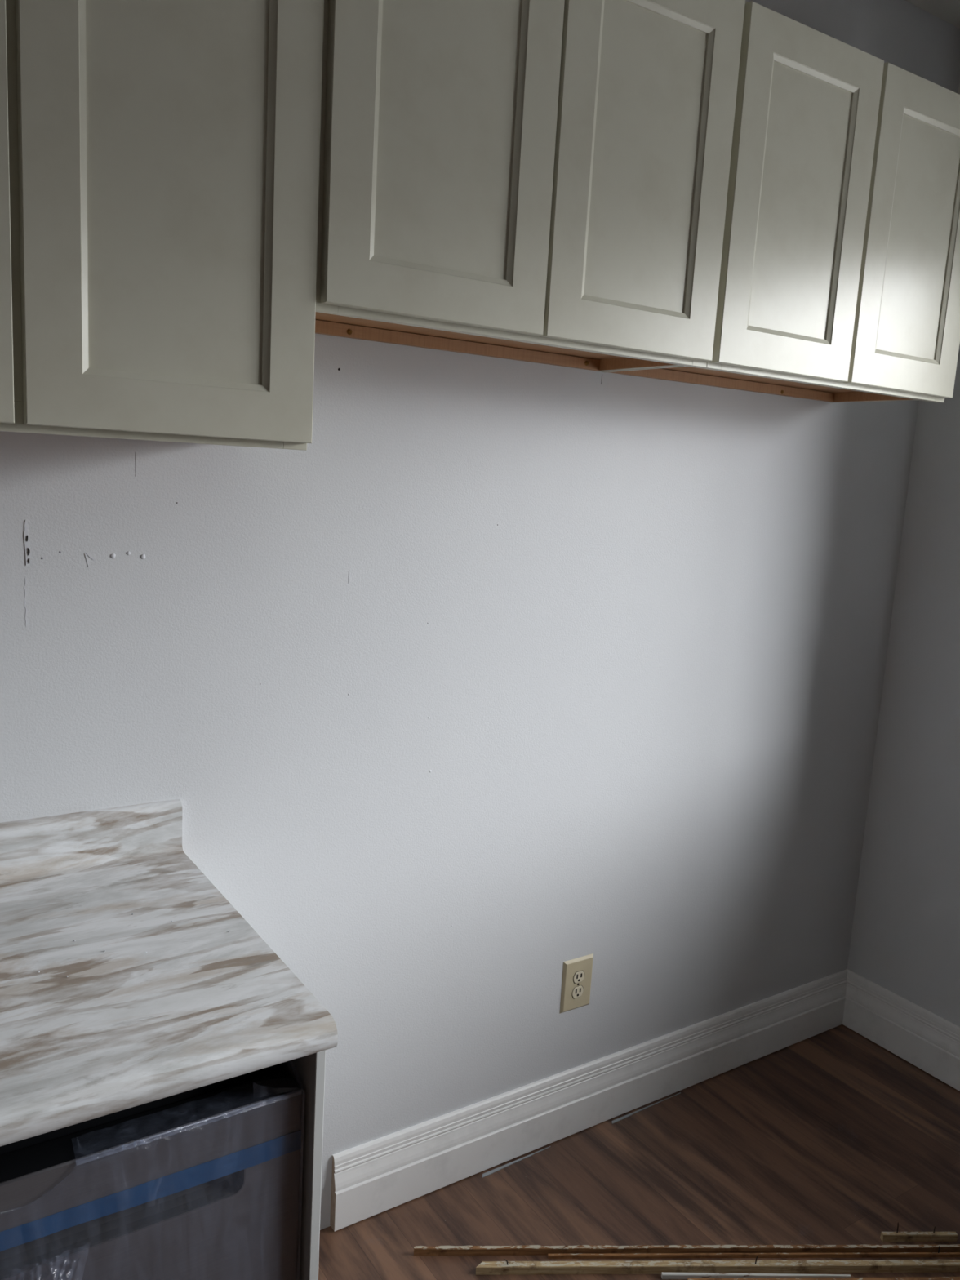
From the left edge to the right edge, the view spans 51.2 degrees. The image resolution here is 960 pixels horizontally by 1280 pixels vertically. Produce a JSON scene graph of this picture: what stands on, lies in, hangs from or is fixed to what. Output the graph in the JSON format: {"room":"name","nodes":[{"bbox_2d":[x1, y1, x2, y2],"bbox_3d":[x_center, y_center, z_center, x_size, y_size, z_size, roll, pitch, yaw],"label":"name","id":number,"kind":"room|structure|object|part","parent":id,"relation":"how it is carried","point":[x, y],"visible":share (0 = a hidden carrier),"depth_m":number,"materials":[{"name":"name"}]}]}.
{"room":"kitchen","nodes":[
{"label":"kitchen","id":0,"kind":"room"},
{"bbox_2d":[0,0,959,1230],"bbox_3d":[-1.311,-0.087,1.291,7.690,2.822,0.152,-3,12,-34],"label":"wall","id":1,"kind":"structure","parent":0,"point":[456,696],"depth_m":2.16,"materials":[{"name":"paint"}]},
{"bbox_2d":[0,799,182,878],"bbox_3d":[-1.077,0.360,1.438,1.300,0.088,0.022,-3,12,-34],"label":"backsplash","id":2,"kind":"structure","parent":1,"relation":"attached to","point":[46,843],"depth_m":1.70,"materials":[{"name":"laminate"}]},
{"bbox_2d":[0,0,324,450],"bbox_3d":[-0.645,-0.705,1.322,0.799,0.845,0.324,-3,12,-34],"label":"upper cabinet","id":3,"kind":"object","parent":1,"relation":"attached to","point":[160,159],"visible":1,"depth_m":1.32,"materials":[{"name":"paint"}]},
{"bbox_3d":[-0.724,-0.671,1.089,0.382,0.827,0.020,-3,12,-34],"label":"door","id":4,"kind":"part","parent":3,"relation":"part of","materials":[{"name":"paint"}]},
{"bbox_2d":[315,0,745,371],"bbox_3d":[0.032,-0.841,1.746,0.808,0.643,0.333,-3,12,-34],"label":"upper cabinet","id":5,"kind":"object","parent":1,"relation":"attached to","point":[538,181],"visible":0.89,"depth_m":1.61,"materials":[{"name":"paint"}]},
{"bbox_3d":[-0.046,-0.806,1.508,0.394,0.625,0.020,-3,12,-34],"label":"door","id":6,"kind":"part","parent":5,"relation":"part of","materials":[{"name":"paint"}]},
{"bbox_3d":[-0.072,-0.569,1.925,0.776,0.021,0.017,-3,12,-34],"label":"mounting rail","id":7,"kind":"part","parent":5,"relation":"part of","materials":[{"name":"brown wood"}]},
{"bbox_3d":[0.005,-0.563,1.810,0.776,0.012,0.293,-3,12,-34],"label":"panel","id":8,"kind":"part","parent":5,"relation":"part of","materials":[{"name":"brown wood"}]},
{"bbox_3d":[0.351,-0.865,1.980,0.010,0.636,0.293,-3,12,-34],"label":"panel","id":9,"kind":"part","parent":5,"relation":"part of","materials":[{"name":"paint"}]},
{"bbox_3d":[0.286,-0.824,1.729,0.392,0.625,0.020,-3,12,-34],"label":"door","id":10,"kind":"part","parent":5,"relation":"part of","materials":[{"name":"paint"}]},
{"bbox_2d":[560,953,593,1013],"bbox_3d":[0.237,0.836,2.433,0.093,0.134,0.008,-3,12,-34],"label":"wall outlet","id":11,"kind":"object","parent":1,"relation":"attached to","point":[576,972],"visible":1,"depth_m":2.43,"materials":[{"name":"beige plastic"}]},
{"bbox_2d":[571,985,583,998],"bbox_3d":[0.237,0.855,2.435,0.036,0.030,0.001,-3,12,-34],"label":"receptacle","id":12,"kind":"object","parent":11,"relation":"attached to","point":[577,991],"depth_m":2.43,"materials":[{"name":"beige plastic"}]},
{"bbox_2d":[573,970,584,983],"bbox_3d":[0.240,0.817,2.428,0.036,0.030,0.001,-3,12,-34],"label":"receptacle","id":13,"kind":"object","parent":11,"relation":"attached to","point":[578,975],"depth_m":2.43,"materials":[{"name":"beige plastic"}]},
{"bbox_2d":[329,968,847,1231],"bbox_3d":[0.409,1.134,2.603,1.730,0.167,0.022,-3,12,-34],"label":"baseboard","id":14,"kind":"structure","parent":1,"relation":"attached to","point":[374,1177],"depth_m":2.46,"materials":[{"name":"paint"}]},
{"bbox_2d":[601,0,959,402],"bbox_3d":[0.695,-0.877,2.186,0.783,0.643,0.333,-3,12,-34],"label":"upper cabinet","id":15,"kind":"object","parent":1,"relation":"attached to","point":[839,281],"visible":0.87,"depth_m":2.02,"materials":[{"name":"paint"}]},
{"bbox_3d":[0.365,-0.866,1.990,0.010,0.636,0.293,-3,12,-34],"label":"panel","id":16,"kind":"part","parent":15,"relation":"part of","materials":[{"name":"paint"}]},
{"bbox_3d":[0.591,-0.605,2.366,0.751,0.021,0.017,-3,12,-34],"label":"mounting rail","id":17,"kind":"part","parent":15,"relation":"part of","materials":[{"name":"brown wood"}]},
{"bbox_3d":[0.668,-0.599,2.250,0.751,0.012,0.293,-3,12,-34],"label":"panel","id":18,"kind":"part","parent":15,"relation":"part of","materials":[{"name":"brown wood"}]},
{"bbox_3d":[0.624,-0.843,1.954,0.388,0.625,0.020,-3,12,-34],"label":"door","id":19,"kind":"part","parent":15,"relation":"part of","materials":[{"name":"paint"}]},
{"bbox_3d":[0.770,-0.854,2.075,0.783,0.643,0.019,-3,12,-34],"label":"frame","id":20,"kind":"part","parent":15,"relation":"part of","materials":[{"name":"paint"}]},
{"bbox_3d":[1.003,-0.901,2.414,0.010,0.636,0.293,-3,12,-34],"label":"panel","id":21,"kind":"part","parent":15,"relation":"part of","materials":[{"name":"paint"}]},
{"bbox_3d":[0.951,-0.861,2.171,0.375,0.625,0.020,-3,12,-34],"label":"door","id":22,"kind":"part","parent":15,"relation":"part of","materials":[{"name":"paint"}]},
{"bbox_2d":[318,1024,959,1279],"bbox_3d":[0.081,1.816,-0.647,7.690,0.120,5.500,-3,12,-34],"label":"floor","id":23,"kind":"structure","parent":0,"point":[832,1136],"depth_m":2.35,"materials":[{"name":"brown wood"}]},
{"bbox_2d":[0,1062,302,1279],"bbox_3d":[-0.665,0.927,1.451,0.596,0.845,0.588,-3,12,-34],"label":"dishwasher","id":24,"kind":"object","parent":23,"relation":"on","point":[242,1224],"visible":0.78,"depth_m":1.24,"materials":[{"name":"grey metal"}]},
{"bbox_2d":[0,1062,281,1155],"bbox_3d":[-0.678,0.873,1.466,0.588,0.745,0.530,-3,12,-34],"label":"tub","id":25,"kind":"object","parent":24,"relation":"in","point":[22,1146],"depth_m":1.25,"materials":[{"name":"black plastic"}]},
{"bbox_2d":[0,1129,301,1251],"bbox_3d":[-0.485,0.674,1.158,0.596,0.028,0.001,-3,12,-34],"label":"tape","id":26,"kind":"object","parent":24,"relation":"attached to","point":[205,1172],"visible":1,"depth_m":1.22,"materials":[{"name":"blue plastic"}]},
{"bbox_2d":[280,1049,325,1279],"bbox_3d":[-0.406,0.897,1.625,0.014,0.876,0.640,-3,12,-34],"label":"end panel","id":27,"kind":"object","parent":23,"relation":"on","point":[309,1069],"visible":0.04,"depth_m":1.33,"materials":[{"name":"white wood"}]},
{"bbox_2d":[482,1146,551,1177],"bbox_3d":[0.089,1.240,2.382,0.206,0.002,0.009,-3,12,-34],"label":"strip","id":28,"kind":"object","parent":23,"relation":"on","point":[497,1169],"visible":1,"depth_m":2.37,"materials":[{"name":"grey"}]},
{"bbox_2d":[612,1092,680,1124],"bbox_3d":[0.436,1.221,2.615,0.249,0.002,0.008,-3,12,-34],"label":"strip","id":29,"kind":"object","parent":23,"relation":"on","point":[645,1108],"visible":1,"depth_m":2.59,"materials":[{"name":"grey"}]},
{"bbox_2d":[413,1244,959,1255],"bbox_3d":[0.510,1.298,2.134,1.300,0.018,0.009,3,10,-4],"label":"wood strip","id":30,"kind":"object","parent":23,"relation":"on","point":[525,1250],"visible":1,"depth_m":2.12,"materials":[{"name":"brown wood"}]},
{"bbox_2d":[475,1254,959,1275],"bbox_3d":[0.574,1.299,2.091,1.170,0.038,0.018,3,10,-4],"label":"wood strip","id":31,"kind":"object","parent":23,"relation":"on","point":[617,1267],"visible":1,"depth_m":2.08,"materials":[{"name":"brown wood"}]},
{"bbox_2d":[547,1245,959,1258],"bbox_3d":[0.651,1.303,2.133,1.020,0.026,0.006,3,10,-4],"label":"wood strip","id":32,"kind":"object","parent":23,"relation":"on","point":[851,1255],"visible":1,"depth_m":2.13,"materials":[{"name":"brown wood"}]},
{"bbox_2d":[661,1271,850,1279],"bbox_3d":[0.573,1.316,2.075,0.400,0.010,0.008,3,10,-4],"label":"wood strip","id":33,"kind":"object","parent":23,"relation":"on","point":[664,1275],"visible":1,"depth_m":2.07,"materials":[{"name":"beige wood"}]},
{"bbox_2d":[687,1276,959,1279],"bbox_3d":[0.823,1.330,2.077,0.800,0.010,0.015,3,10,-4],"label":"wood strip","id":34,"kind":"object","parent":23,"relation":"on","point":[904,1277],"visible":1,"depth_m":2.07,"materials":[{"name":"wood"}]},
{"bbox_2d":[880,1222,957,1241],"bbox_3d":[0.967,1.300,2.203,0.170,0.043,0.012,3,10,-4],"label":"wood strip","id":35,"kind":"object","parent":23,"relation":"on","point":[896,1236],"visible":1,"depth_m":2.20,"materials":[{"name":"brown wood"}]},
{"bbox_3d":[-1.201,0.939,1.107,0.645,0.876,0.619,-3,12,-34],"label":"base cabinet","id":36,"kind":"object","parent":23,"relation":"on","visible":0},
{"bbox_2d":[0,799,337,1146],"bbox_3d":[-0.902,0.434,1.180,1.300,0.127,0.662,-3,12,-34],"label":"countertop","id":37,"kind":"structure","parent":36,"relation":"on","point":[127,1026],"depth_m":1.35,"materials":[{"name":"laminate"}]},
{"bbox_2d":[847,79,959,1026],"bbox_3d":[2.682,0.228,0.780,0.120,2.822,5.200,-3,12,-34],"label":"wall","id":38,"kind":"structure","parent":0,"point":[905,938],"depth_m":2.83,"materials":[{"name":"paint"}]},
{"bbox_2d":[842,968,959,1091],"bbox_3d":[2.548,1.535,0.961,0.022,0.167,5.200,-3,12,-34],"label":"baseboard","id":39,"kind":"structure","parent":38,"relation":"attached to","point":[924,1039],"depth_m":2.90,"materials":[{"name":"paint"}]},
{"bbox_2d":[905,0,959,28],"bbox_3d":[0.247,-1.080,-1.138,7.690,0.120,5.500,-3,12,-34],"label":"ceiling","id":40,"kind":"structure","parent":0,"point":[948,11],"depth_m":2.52,"materials":[{"name":"grey paint"}]}
]}

